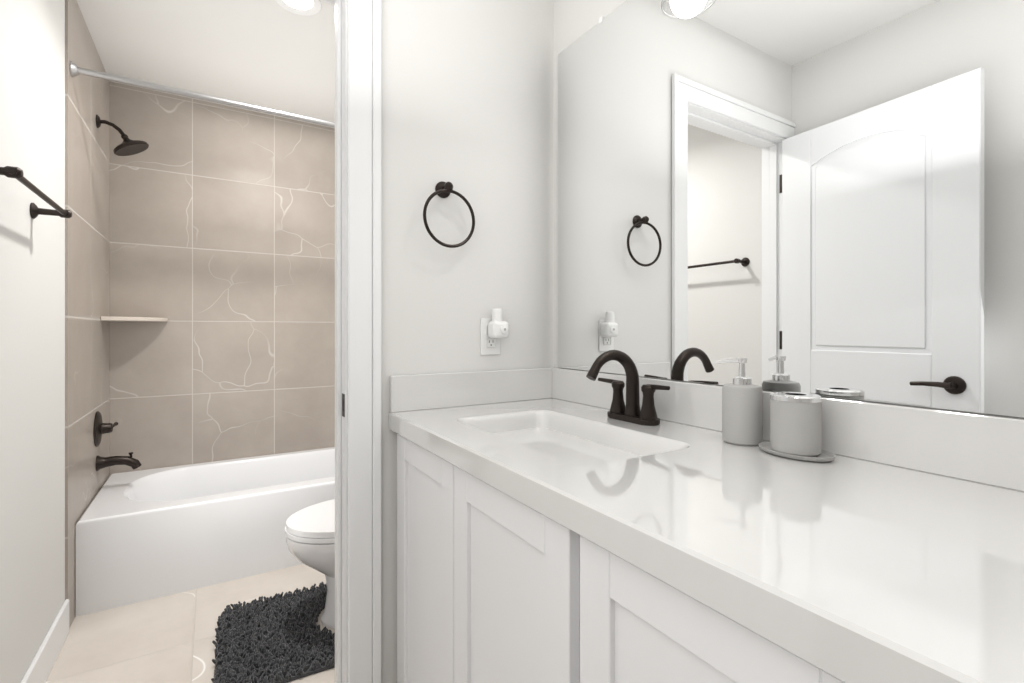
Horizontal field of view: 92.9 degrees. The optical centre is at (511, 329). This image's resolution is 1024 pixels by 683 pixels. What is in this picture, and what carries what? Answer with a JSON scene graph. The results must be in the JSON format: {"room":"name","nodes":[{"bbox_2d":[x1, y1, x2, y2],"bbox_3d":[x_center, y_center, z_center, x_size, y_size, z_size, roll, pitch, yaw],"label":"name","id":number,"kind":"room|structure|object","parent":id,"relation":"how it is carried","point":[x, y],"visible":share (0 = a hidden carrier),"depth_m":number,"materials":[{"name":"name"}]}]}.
{"room":"bathroom","nodes":[
{"label":"bathroom","id":0,"kind":"room"},
{"bbox_2d":[45,564,334,682],"bbox_3d":[-0.311,1.170,0.970,1.670,0.100,4.778,0,0,-32],"label":"floor","id":1,"kind":"structure","parent":0,"point":[168,638],"depth_m":1.78,"materials":[{"name":"tile"}]},
{"bbox_2d":[76,447,334,616],"bbox_3d":[-1.294,0.935,2.596,1.427,0.370,0.758,0,0,-32],"label":"bathtub","id":2,"kind":"object","parent":1,"relation":"on","point":[145,535],"visible":0.58,"depth_m":2.16,"materials":[{"name":"white ceramic"}]},
{"bbox_2d":[211,582,334,682],"bbox_3d":[-0.753,1.103,1.826,0.637,0.032,0.580,0,0,-32],"label":"rug","id":3,"kind":"object","parent":1,"relation":"on","point":[278,638],"visible":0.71,"depth_m":1.72,"materials":[{"name":"black fabric"}]},
{"bbox_2d":[285,499,334,628],"bbox_3d":[-0.520,0.743,1.988,0.740,0.755,0.450,0,0,-32],"label":"toilet","id":4,"kind":"object","parent":1,"relation":"on","point":[310,535],"visible":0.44,"depth_m":1.77,"materials":[{"name":"white ceramic"}]},
{"bbox_2d":[389,407,1023,682],"bbox_3d":[0.307,0.696,0.843,0.543,0.850,1.520,0,0,-32],"label":"bathroom vanity","id":5,"kind":"object","parent":1,"relation":"on","point":[556,525],"depth_m":0.63,"materials":[{"name":"white paint"}]},
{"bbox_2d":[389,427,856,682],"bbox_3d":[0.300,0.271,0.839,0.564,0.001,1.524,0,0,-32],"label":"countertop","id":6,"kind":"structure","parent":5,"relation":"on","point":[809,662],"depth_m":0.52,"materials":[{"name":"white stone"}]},
{"bbox_2d":[586,350,669,425],"bbox_3d":[0.249,0.136,1.180,0.173,0.177,0.235,0,0,-32],"label":"faucet","id":7,"kind":"object","parent":5,"relation":"on","point":[630,412],"visible":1,"depth_m":1.19,"materials":[{"name":"black metal"}]},
{"bbox_2d":[714,358,762,445],"bbox_3d":[0.459,0.140,0.979,0.074,0.169,0.081,0,0,-32],"label":"soap dispenser","id":8,"kind":"object","parent":5,"relation":"on","point":[742,409],"visible":0.96,"depth_m":0.95,"materials":[{"name":"grey ceramic"}]},
{"bbox_2d":[758,442,835,461],"bbox_3d":[0.510,0.220,0.877,0.092,0.009,0.128,0,0,-32],"label":"soap tray","id":9,"kind":"object","parent":5,"relation":"on","point":[825,456],"visible":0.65,"depth_m":0.85,"materials":[{"name":"grey ceramic"}]},
{"bbox_2d":[770,392,821,456],"bbox_3d":[0.510,0.168,0.877,0.081,0.104,0.081,0,0,-32],"label":"tumbler","id":10,"kind":"object","parent":9,"relation":"on","point":[795,423],"visible":1,"depth_m":0.84,"materials":[{"name":"grey ceramic"}]},
{"bbox_2d":[77,0,334,127],"bbox_3d":[-0.311,-1.350,0.970,1.670,0.100,4.778,0,0,-32],"label":"ceiling","id":11,"kind":"structure","parent":0,"point":[272,54],"depth_m":2.25,"materials":[{"name":"white paint"}]},
{"bbox_2d":[275,0,321,15],"bbox_3d":[-0.841,-1.295,1.914,0.176,0.010,0.176,0,0,-32],"label":"recessed light","id":12,"kind":"object","parent":11,"relation":"in","point":[316,8],"visible":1,"depth_m":1.94,"materials":[{"name":"white paint"}]},
{"bbox_2d":[110,81,334,474],"bbox_3d":[-1.496,-0.090,2.924,1.432,2.420,0.008,0,0,-32],"label":"tiled wall","id":13,"kind":"structure","parent":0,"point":[222,238],"depth_m":2.80,"materials":[{"name":"beige tile"}]},
{"bbox_2d":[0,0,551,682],"bbox_3d":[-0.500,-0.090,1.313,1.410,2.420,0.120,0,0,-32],"label":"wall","id":14,"kind":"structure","parent":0,"point":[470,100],"depth_m":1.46,"materials":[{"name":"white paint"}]},
{"bbox_2d":[0,166,71,218],"bbox_3d":[-1.286,-0.360,1.295,0.091,0.048,0.512,0,0,-32],"label":"towel bar","id":15,"kind":"object","parent":14,"relation":"attached to","point":[17,174],"visible":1,"depth_m":1.32,"materials":[{"name":"black metal"}]},
{"bbox_2d":[20,599,68,682],"bbox_3d":[-1.400,1.058,1.403,0.013,0.125,0.940,0,0,-32],"label":"baseboard","id":16,"kind":"structure","parent":14,"relation":"attached to","point":[43,661],"depth_m":1.56,"materials":[{"name":"white paint"}]},
{"bbox_2d":[65,0,109,628],"bbox_3d":[-1.878,-0.090,2.172,0.008,2.420,0.870,0,0,-32],"label":"tiled wall","id":17,"kind":"structure","parent":14,"relation":"attached to","point":[87,266],"depth_m":2.04,"materials":[{"name":"beige tile"}]},
{"bbox_2d":[93,411,117,446],"bbox_3d":[-1.900,0.460,2.282,0.069,0.164,0.164,0,0,-32],"label":"shower valve","id":18,"kind":"object","parent":17,"relation":"attached to","point":[100,428],"visible":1,"depth_m":2.25,"materials":[{"name":"black metal"}]},
{"bbox_2d":[95,452,141,470],"bbox_3d":[-1.858,0.626,2.308,0.167,0.084,0.072,0,0,-32],"label":"tub spout","id":19,"kind":"object","parent":17,"relation":"attached to","point":[104,462],"visible":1,"depth_m":2.29,"materials":[{"name":"black metal"}]},
{"bbox_2d":[96,115,148,155],"bbox_3d":[-1.847,-0.915,2.315,0.196,0.170,0.148,0,0,-32],"label":"shower head","id":20,"kind":"object","parent":17,"relation":"attached to","point":[127,146],"visible":1,"depth_m":2.30},
{"bbox_2d":[101,316,167,321],"bbox_3d":[-1.931,-0.055,2.504,0.249,0.020,0.249,0,0,-32],"label":"corner shelf","id":21,"kind":"object","parent":17,"relation":"attached to","point":[138,319],"visible":1,"depth_m":2.44,"materials":[{"name":"beige stone"}]},
{"bbox_2d":[69,61,334,127],"bbox_3d":[-1.063,-0.990,2.223,1.431,0.056,0.056,0,0,-32],"label":"shower curtain rod","id":22,"kind":"object","parent":17,"relation":"attached to","point":[75,70],"visible":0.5,"depth_m":2.04,"materials":[{"name":"grey metal"}]},
{"bbox_2d":[321,0,380,682],"bbox_3d":[-0.768,0.052,1.148,0.880,2.135,0.162,0,0,-32],"label":"door frame","id":23,"kind":"structure","parent":14,"relation":"attached to","point":[357,341],"depth_m":1.29,"materials":[{"name":"white paint"}]},
{"bbox_2d":[423,181,474,247],"bbox_3d":[-0.185,-0.335,1.406,0.167,0.199,0.053,0,0,-32],"label":"towel ring","id":24,"kind":"object","parent":14,"relation":"attached to","point":[443,189],"visible":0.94,"depth_m":1.40,"materials":[{"name":"black metal"}]},
{"bbox_2d":[480,308,508,354],"bbox_3d":[-0.050,0.005,1.484,0.075,0.143,0.061,0,0,-32],"label":"electrical outlet","id":25,"kind":"object","parent":14,"relation":"attached to","point":[494,329],"visible":1,"depth_m":1.49,"materials":[{"name":"white plastic"}]},
{"bbox_2d":[552,0,1023,418],"bbox_3d":[0.357,-0.090,1.383,0.100,2.420,4.778,0,0,-32],"label":"wall","id":26,"kind":"structure","parent":0,"point":[571,19],"depth_m":1.62,"materials":[{"name":"white paint"}]},
{"bbox_2d":[558,0,1023,417],"bbox_3d":[0.544,-0.393,0.979,0.005,1.034,1.486,0,0,-32],"label":"mirror","id":27,"kind":"object","parent":26,"relation":"attached to","point":[822,197],"visible":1,"depth_m":0.94,"materials":[{"name":"clear glass"}]}
]}

